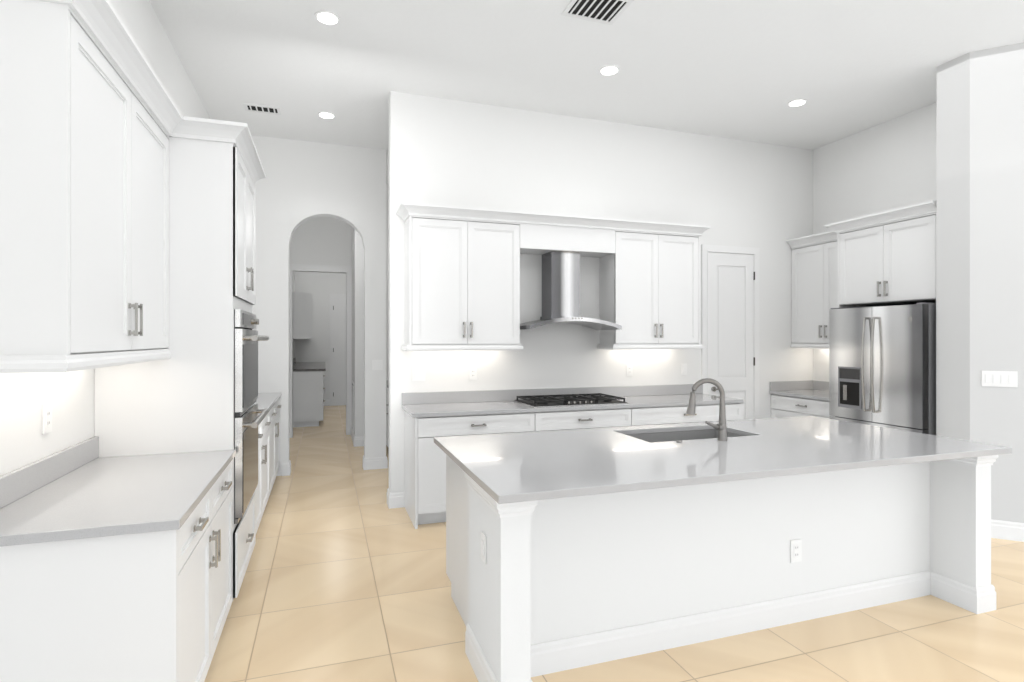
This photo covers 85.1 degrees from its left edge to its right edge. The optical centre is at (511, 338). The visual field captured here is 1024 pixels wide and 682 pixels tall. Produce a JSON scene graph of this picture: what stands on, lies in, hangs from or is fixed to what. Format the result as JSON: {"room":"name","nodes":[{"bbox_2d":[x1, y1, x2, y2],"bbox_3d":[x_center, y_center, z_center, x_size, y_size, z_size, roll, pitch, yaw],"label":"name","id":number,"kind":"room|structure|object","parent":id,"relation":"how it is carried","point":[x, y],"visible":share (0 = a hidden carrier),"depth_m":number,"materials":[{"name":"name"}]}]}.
{"room":"kitchen","nodes":[
{"label":"kitchen","id":0,"kind":"room"},
{"bbox_2d":[0,0,209,475],"bbox_3d":[-1.055,-0.350,-0.487,0.150,3.700,13.750,0,0,-19],"label":"wall","id":1,"kind":"structure","parent":0,"point":[24,398],"depth_m":2.47,"materials":[{"name":"white paint"}]},
{"bbox_2d":[42,403,51,433],"bbox_3d":[-1.902,0.325,2.283,0.008,0.118,0.072,0,0,-19],"label":"electrical outlet","id":2,"kind":"object","parent":1,"relation":"attached to","point":[46,418],"visible":1,"depth_m":2.27,"materials":[{"name":"white plastic"}]},
{"bbox_2d":[0,436,99,507],"bbox_3d":[-2.392,0.533,3.759,0.020,0.104,4.542,0,0,-19],"label":"backsplash","id":3,"kind":"structure","parent":1,"relation":"attached to","point":[17,483],"depth_m":2.23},
{"bbox_2d":[0,0,171,359],"bbox_3d":[-1.722,-0.493,2.243,0.323,1.087,1.190,0,0,-19],"label":"upper cabinet","id":4,"kind":"object","parent":1,"relation":"attached to","point":[86,160],"depth_m":1.79,"materials":[{"name":"white paint"}]},
{"bbox_2d":[289,234,292,263],"bbox_3d":[-4.201,-0.350,10.414,0.120,3.700,4.220,0,0,-19],"label":"wall","id":5,"kind":"structure","parent":0,"point":[291,243],"depth_m":8.47,"materials":[{"name":"white paint"}]},
{"bbox_2d":[251,135,385,475],"bbox_3d":[-2.319,-0.350,6.263,1.760,3.700,0.150,0,0,-19],"label":"wall","id":6,"kind":"structure","parent":0,"point":[300,183],"depth_m":6.21,"materials":[{"name":"white paint"}]},
{"bbox_2d":[282,460,290,473],"bbox_3d":[-2.823,1.433,6.181,0.692,0.135,0.016,0,0,-19],"label":"baseboard","id":7,"kind":"structure","parent":6,"relation":"attached to","point":[286,467],"depth_m":6.12,"materials":[{"name":"white paint"}]},
{"bbox_2d":[363,456,387,469],"bbox_3d":[-1.575,1.433,6.435,0.272,0.135,0.035,0,0,-19],"label":"baseboard","id":8,"kind":"structure","parent":6,"relation":"attached to","point":[373,462],"depth_m":6.42,"materials":[{"name":"white paint"}]},
{"bbox_2d":[372,360,382,369],"bbox_3d":[-1.554,0.300,6.434,0.118,0.118,0.010,0,0,-19],"label":"light switch","id":9,"kind":"object","parent":6,"relation":"attached to","point":[377,364],"visible":1,"depth_m":6.43,"materials":[{"name":"white plastic"}]},
{"bbox_2d":[293,217,348,399],"bbox_3d":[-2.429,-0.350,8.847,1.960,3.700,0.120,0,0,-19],"label":"wall","id":10,"kind":"structure","parent":0,"point":[326,241],"depth_m":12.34,"materials":[{"name":"white paint"}]},
{"bbox_2d":[293,292,311,338],"bbox_3d":[-4.154,-0.400,10.920,0.328,0.800,2.950,0,0,-19],"label":"laundry cabinet","id":11,"kind":"object","parent":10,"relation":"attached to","point":[302,306],"depth_m":9.55,"materials":[{"name":"white paint"}]},
{"bbox_2d":[289,264,351,437],"bbox_3d":[-2.993,0.180,8.648,0.963,2.640,0.138,0,0,-19],"label":"door frame","id":12,"kind":"structure","parent":10,"relation":"attached to","point":[347,270],"depth_m":8.69,"materials":[{"name":"white paint"}]},
{"bbox_2d":[323,400,345,405],"bbox_3d":[-3.781,1.433,12.647,2.140,0.135,0.016,0,0,-19],"label":"baseboard","id":13,"kind":"structure","parent":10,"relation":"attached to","point":[327,402],"depth_m":12.56,"materials":[{"name":"white paint"}]},
{"bbox_2d":[330,294,345,405],"bbox_3d":[-3.737,0.240,12.655,0.770,2.520,0.028,0,0,-19],"label":"door","id":14,"kind":"structure","parent":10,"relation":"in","point":[337,347],"depth_m":12.59,"materials":[{"name":"white paint"}]},
{"bbox_2d":[349,224,352,380],"bbox_3d":[-2.324,-0.350,8.355,0.116,3.700,0.840,0,0,-19],"label":"wall","id":15,"kind":"structure","parent":0,"point":[350,227],"depth_m":8.47,"materials":[{"name":"white paint"}]},
{"bbox_2d":[353,184,388,436],"bbox_3d":[-1.696,-0.350,8.023,1.096,3.700,0.150,0,0,-19],"label":"wall","id":16,"kind":"structure","parent":0,"point":[358,250],"depth_m":7.81,"materials":[{"name":"white paint"}]},
{"bbox_2d":[353,436,363,446],"bbox_3d":[-1.667,1.433,7.946,1.132,0.135,0.016,0,0,-19],"label":"baseboard","id":17,"kind":"structure","parent":16,"relation":"attached to","point":[357,441],"depth_m":7.78,"materials":[{"name":"white paint"}]},
{"bbox_2d":[149,0,1023,183],"bbox_3d":[2.756,-2.250,4.884,11.500,0.100,21.500,0,0,-19],"label":"ceiling","id":18,"kind":"structure","parent":0,"point":[747,70],"depth_m":4.39,"materials":[{"name":"white paint"}]},
{"bbox_2d":[243,103,280,114],"bbox_3d":[-2.384,-2.196,5.328,0.320,0.008,0.180,0,0,-19],"label":"ceiling vent","id":19,"kind":"object","parent":18,"relation":"in","point":[262,109],"visible":1,"depth_m":5.32,"materials":[{"name":"white metal"}]},
{"bbox_2d":[317,112,335,118],"bbox_3d":[-1.821,-2.196,5.475,0.170,0.008,0.170,0,0,-19],"label":"recessed light","id":20,"kind":"object","parent":18,"relation":"in","point":[327,115],"visible":1,"depth_m":5.47,"materials":[{"name":"white paint"}]},
{"bbox_2d":[314,10,340,25],"bbox_3d":[-1.263,-2.196,3.816,0.170,0.008,0.170,0,0,-19],"label":"recessed light","id":21,"kind":"object","parent":18,"relation":"in","point":[324,17],"visible":1,"depth_m":3.80,"materials":[{"name":"white paint"}]},
{"bbox_2d":[561,0,633,24],"bbox_3d":[0.562,-2.196,3.692,0.380,0.008,0.300,0,0,-19],"label":"ceiling vent","id":22,"kind":"object","parent":18,"relation":"in","point":[608,12],"visible":1,"depth_m":3.72,"materials":[{"name":"white metal"}]},
{"bbox_2d":[599,65,619,75],"bbox_3d":[0.796,-2.196,4.562,0.170,0.008,0.170,0,0,-19],"label":"recessed light","id":23,"kind":"object","parent":18,"relation":"in","point":[608,70],"visible":1,"depth_m":4.55,"materials":[{"name":"white paint"}]},
{"bbox_2d":[787,99,806,106],"bbox_3d":[2.654,-2.196,5.188,0.170,0.008,0.170,0,0,-19],"label":"recessed light","id":24,"kind":"object","parent":18,"relation":"in","point":[796,102],"visible":1,"depth_m":5.18,"materials":[{"name":"white paint"}]},
{"bbox_2d":[389,91,812,492],"bbox_3d":[1.260,-0.350,5.810,4.985,3.700,0.150,0,0,-19],"label":"wall","id":25,"kind":"structure","parent":0,"point":[730,191],"depth_m":5.54,"materials":[{"name":"white paint"}]},
{"bbox_2d":[387,488,404,504],"bbox_3d":[-0.680,1.433,5.246,0.981,0.135,0.016,0,0,-19],"label":"baseboard","id":26,"kind":"structure","parent":25,"relation":"attached to","point":[396,497],"depth_m":4.95,"materials":[{"name":"white paint"}]},
{"bbox_2d":[404,214,523,345],"bbox_3d":[-0.444,-0.493,4.985,0.982,1.087,0.323,0,0,-19],"label":"upper cabinet","id":27,"kind":"object","parent":25,"relation":"attached to","point":[461,278],"depth_m":4.83,"materials":[{"name":"white paint"}]},
{"bbox_2d":[469,367,476,379],"bbox_3d":[-0.361,0.320,5.180,0.072,0.118,0.008,0,0,-19],"label":"outlet","id":28,"kind":"object","parent":25,"relation":"attached to","point":[472,373],"visible":1,"depth_m":5.18,"materials":[{"name":"white plastic"}]},
{"bbox_2d":[402,384,702,405],"bbox_3d":[0.531,0.533,5.473,3.192,0.104,0.020,0,0,-19],"label":"backsplash","id":29,"kind":"structure","parent":25,"relation":"attached to","point":[612,391],"depth_m":5.29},
{"bbox_2d":[524,222,615,321],"bbox_3d":[0.476,-0.618,5.295,0.960,0.837,0.323,0,0,-19],"label":"upper cabinet","id":30,"kind":"object","parent":25,"relation":"attached to","point":[561,248],"depth_m":5.21,"materials":[{"name":"white paint"}]},
{"bbox_2d":[511,251,621,330],"bbox_3d":[0.505,-0.451,5.209,0.900,0.729,0.500,0,0,-19],"label":"range hood","id":31,"kind":"object","parent":30,"relation":"attached to","point":[560,269],"depth_m":5.24,"materials":[{"name":"metal"}]},
{"bbox_2d":[626,364,632,375],"bbox_3d":[1.203,0.320,5.706,0.072,0.118,0.008,0,0,-19],"label":"outlet","id":32,"kind":"object","parent":25,"relation":"attached to","point":[629,369],"visible":1,"depth_m":5.70,"materials":[{"name":"white plastic"}]},
{"bbox_2d":[596,230,701,345],"bbox_3d":[1.386,-0.493,5.601,0.960,1.087,0.323,0,0,-19],"label":"upper cabinet","id":33,"kind":"object","parent":25,"relation":"attached to","point":[658,271],"depth_m":5.44,"materials":[{"name":"white paint"}]},
{"bbox_2d":[701,244,758,419],"bbox_3d":[2.403,0.242,6.090,0.760,2.515,0.050,0,0,-19],"label":"door","id":34,"kind":"structure","parent":25,"relation":"attached to","point":[730,318],"depth_m":6.10,"materials":[{"name":"white paint"}]},
{"bbox_2d":[770,380,813,391],"bbox_3d":[3.196,0.533,6.371,0.613,0.104,0.020,0,0,-19],"label":"backsplash","id":35,"kind":"structure","parent":25,"relation":"attached to","point":[776,386],"depth_m":6.34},
{"bbox_2d":[204,405,1023,681],"bbox_3d":[2.756,1.525,4.884,11.500,0.050,21.500,0,0,-19],"label":"floor","id":36,"kind":"structure","parent":0,"point":[346,579],"depth_m":2.94,"materials":[{"name":"tile"}]},
{"bbox_2d":[0,460,235,681],"bbox_3d":[-1.582,1.058,2.290,0.618,0.882,1.190,0,0,-19],"label":"base cabinet","id":37,"kind":"object","parent":36,"relation":"on","point":[153,606],"depth_m":1.78,"materials":[{"name":"white paint"}]},
{"bbox_2d":[0,448,235,547],"bbox_3d":[-1.571,0.602,2.280,0.633,0.032,1.214,0,0,-19],"label":"countertop","id":38,"kind":"structure","parent":37,"relation":"on","point":[158,492],"depth_m":2.03,"materials":[{"name":"grey stone"}]},
{"bbox_2d":[88,116,259,597],"bbox_3d":[-1.886,0.188,3.259,0.661,2.624,0.840,0,0,-19],"label":"tall cabinet","id":39,"kind":"object","parent":36,"relation":"on","point":[201,395],"depth_m":2.91,"materials":[{"name":"white paint"}]},
{"bbox_2d":[230,309,269,524],"bbox_3d":[-1.569,0.417,3.365,0.132,1.155,0.750,0,0,-19],"label":"oven","id":40,"kind":"object","parent":39,"relation":"in","point":[247,420],"depth_m":3.11,"materials":[{"name":"silver metal"}]},
{"bbox_2d":[260,392,279,423],"bbox_3d":[-2.430,0.602,4.831,0.633,0.032,2.486,0,0,-19],"label":"countertop","id":41,"kind":"structure","parent":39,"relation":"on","point":[267,400],"depth_m":5.14,"materials":[{"name":"grey stone"}]},
{"bbox_2d":[260,412,271,520],"bbox_3d":[-2.248,1.058,4.267,0.618,0.882,1.303,0,0,-19],"label":"base cabinet","id":42,"kind":"object","parent":36,"relation":"on","point":[266,428],"depth_m":4.60,"materials":[{"name":"white paint"}]},
{"bbox_2d":[272,400,279,486],"bbox_3d":[-2.625,1.058,5.389,0.618,0.882,1.303,0,0,-19],"label":"base cabinet","id":43,"kind":"object","parent":36,"relation":"on","point":[275,411],"depth_m":5.53,"materials":[{"name":"white paint"}]},
{"bbox_2d":[293,372,324,426],"bbox_3d":[-4.010,1.025,10.916,0.598,0.950,3.050,0,0,-19],"label":"laundry cabinet","id":44,"kind":"object","parent":36,"relation":"on","point":[308,389],"depth_m":9.49,"materials":[{"name":"white paint"}]},
{"bbox_2d":[293,362,324,371],"bbox_3d":[-3.988,0.530,10.913,0.638,0.040,3.070,0,0,-19],"label":"countertop","id":45,"kind":"structure","parent":44,"relation":"on","point":[300,366],"depth_m":9.96,"materials":[{"name":"grey stone"}]},
{"bbox_2d":[386,380,388,447],"bbox_3d":[-1.423,1.043,7.566,0.648,0.914,0.850,0,0,-19],"label":"base cabinet","id":46,"kind":"object","parent":36,"relation":"on","point":[387,412],"visible":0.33,"depth_m":7.26,"materials":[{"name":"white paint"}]},
{"bbox_2d":[404,414,543,528],"bbox_3d":[-0.355,1.058,4.860,1.072,0.882,0.618,0,0,-19],"label":"base cabinet","id":47,"kind":"object","parent":36,"relation":"on","point":[424,461],"depth_m":4.48,"materials":[{"name":"white paint"}]},
{"bbox_2d":[402,394,743,417],"bbox_3d":[0.629,0.602,5.183,3.192,0.032,0.633,0,0,-19],"label":"countertop","id":48,"kind":"structure","parent":47,"relation":"on","point":[530,405],"depth_m":4.92,"materials":[{"name":"grey stone"}]},
{"bbox_2d":[513,393,628,407],"bbox_3d":[0.533,0.560,5.125,0.915,0.052,0.535,0,0,-19],"label":"cooktop","id":49,"kind":"object","parent":48,"relation":"in","point":[593,400],"depth_m":4.98,"materials":[{"name":"black metal"}]},
{"bbox_2d":[544,406,639,430],"bbox_3d":[0.537,1.058,5.160,1.050,0.882,0.618,0,0,-19],"label":"base cabinet","id":50,"kind":"object","parent":36,"relation":"on","point":[555,419],"depth_m":4.88,"materials":[{"name":"white paint"}]},
{"bbox_2d":[640,402,743,425],"bbox_3d":[1.530,1.058,5.494,1.285,0.882,0.618,0,0,-19],"label":"base cabinet","id":51,"kind":"object","parent":36,"relation":"on","point":[649,415],"depth_m":5.19,"materials":[{"name":"white paint"}]},
{"bbox_2d":[434,442,999,681],"bbox_3d":[1.126,1.059,3.184,2.916,0.882,1.207,0,0,-19],"label":"kitchen island","id":52,"kind":"object","parent":36,"relation":"on","point":[571,549],"depth_m":2.80,"materials":[{"name":"white paint"}]},
{"bbox_2d":[480,530,486,564],"bbox_3d":[-0.125,0.900,2.406,0.010,0.118,0.072,0,0,-19],"label":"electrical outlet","id":53,"kind":"object","parent":52,"relation":"attached to","point":[483,532],"depth_m":2.39,"materials":[{"name":"white plastic"}]},
{"bbox_2d":[434,416,1011,505],"bbox_3d":[1.116,0.602,3.166,2.903,0.032,1.310,0,0,-19],"label":"island countertop","id":54,"kind":"structure","parent":52,"relation":"on","point":[537,466],"depth_m":2.83,"materials":[{"name":"grey stone"}]},
{"bbox_2d":[634,430,733,441],"bbox_3d":[1.086,0.727,3.483,0.803,0.242,0.454,0,0,-19],"label":"sink","id":55,"kind":"object","parent":54,"relation":"in","point":[650,435],"depth_m":3.69,"materials":[{"name":"grey metal"}]},
{"bbox_2d":[686,378,729,441],"bbox_3d":[1.128,0.406,3.219,0.221,0.360,0.129,0,0,-19],"label":"faucet","id":56,"kind":"object","parent":54,"relation":"on","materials":[{"name":"silver metal"}]},
{"bbox_2d":[790,538,801,562],"bbox_3d":[1.510,1.126,2.961,0.072,0.118,0.008,0,0,-19],"label":"outlet","id":57,"kind":"object","parent":52,"relation":"attached to","point":[795,543],"depth_m":2.96,"materials":[{"name":"white plastic"}]},
{"bbox_2d":[771,396,830,418],"bbox_3d":[3.350,1.058,5.969,0.618,0.882,0.877,0,0,-19],"label":"base cabinet","id":58,"kind":"object","parent":36,"relation":"on","point":[782,406],"depth_m":5.94,"materials":[{"name":"white paint"}]},
{"bbox_2d":[770,388,828,399],"bbox_3d":[3.343,0.602,5.968,0.634,0.032,0.877,0,0,-19],"label":"countertop","id":59,"kind":"structure","parent":58,"relation":"on","point":[806,393],"depth_m":6.01,"materials":[{"name":"grey stone"}]},
{"bbox_2d":[829,303,935,434],"bbox_3d":[3.521,0.602,5.064,0.816,1.797,0.883,0,0,-19],"label":"fridge","id":60,"kind":"object","parent":36,"relation":"on","point":[882,366],"visible":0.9,"depth_m":4.84,"materials":[{"name":"grey metal"}]},
{"bbox_2d":[813,102,936,381],"bbox_3d":[3.846,-0.350,5.705,0.150,3.700,1.700,0,0,-19],"label":"wall","id":61,"kind":"structure","parent":0,"point":[888,165],"depth_m":5.76,"materials":[{"name":"white paint"}]},
{"bbox_2d":[791,236,837,343],"bbox_3d":[3.490,-0.493,6.016,0.323,1.087,0.877,0,0,-19],"label":"upper cabinet","id":62,"kind":"object","parent":61,"relation":"attached to","point":[814,267],"depth_m":6.10,"materials":[{"name":"white paint"}]},
{"bbox_2d":[814,380,828,391],"bbox_3d":[3.633,0.533,6.066,0.021,0.104,0.877,0,0,-19],"label":"backsplash","id":63,"kind":"structure","parent":61,"relation":"attached to","point":[824,385],"depth_m":6.34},
{"bbox_2d":[838,212,936,307],"bbox_3d":[3.632,-0.683,5.100,0.638,0.706,0.910,0,0,-19],"label":"upper cabinet","id":64,"kind":"object","parent":61,"relation":"attached to","point":[887,258],"depth_m":4.95,"materials":[{"name":"white paint"}]},
{"bbox_2d":[937,42,1023,522],"bbox_3d":[6.277,-0.350,2.996,4.430,3.700,4.675,0,0,-19],"label":"wall","id":65,"kind":"structure","parent":0,"point":[980,210],"depth_m":4.24,"materials":[{"name":"white paint"}]},
{"bbox_2d":[981,371,1017,386],"bbox_3d":[3.663,0.300,4.190,0.210,0.117,0.010,0,0,26],"label":"light switch","id":66,"kind":"object","parent":65,"relation":"attached to","point":[1000,378],"visible":1,"depth_m":4.19,"materials":[{"name":"white plastic"}]},
{"bbox_2d":[991,519,1023,541],"bbox_3d":[6.328,1.433,2.878,4.410,0.135,4.441,0,0,-19],"label":"baseboard","id":67,"kind":"structure","parent":65,"relation":"attached to","point":[1008,530],"depth_m":4.16,"materials":[{"name":"white paint"}]}
]}

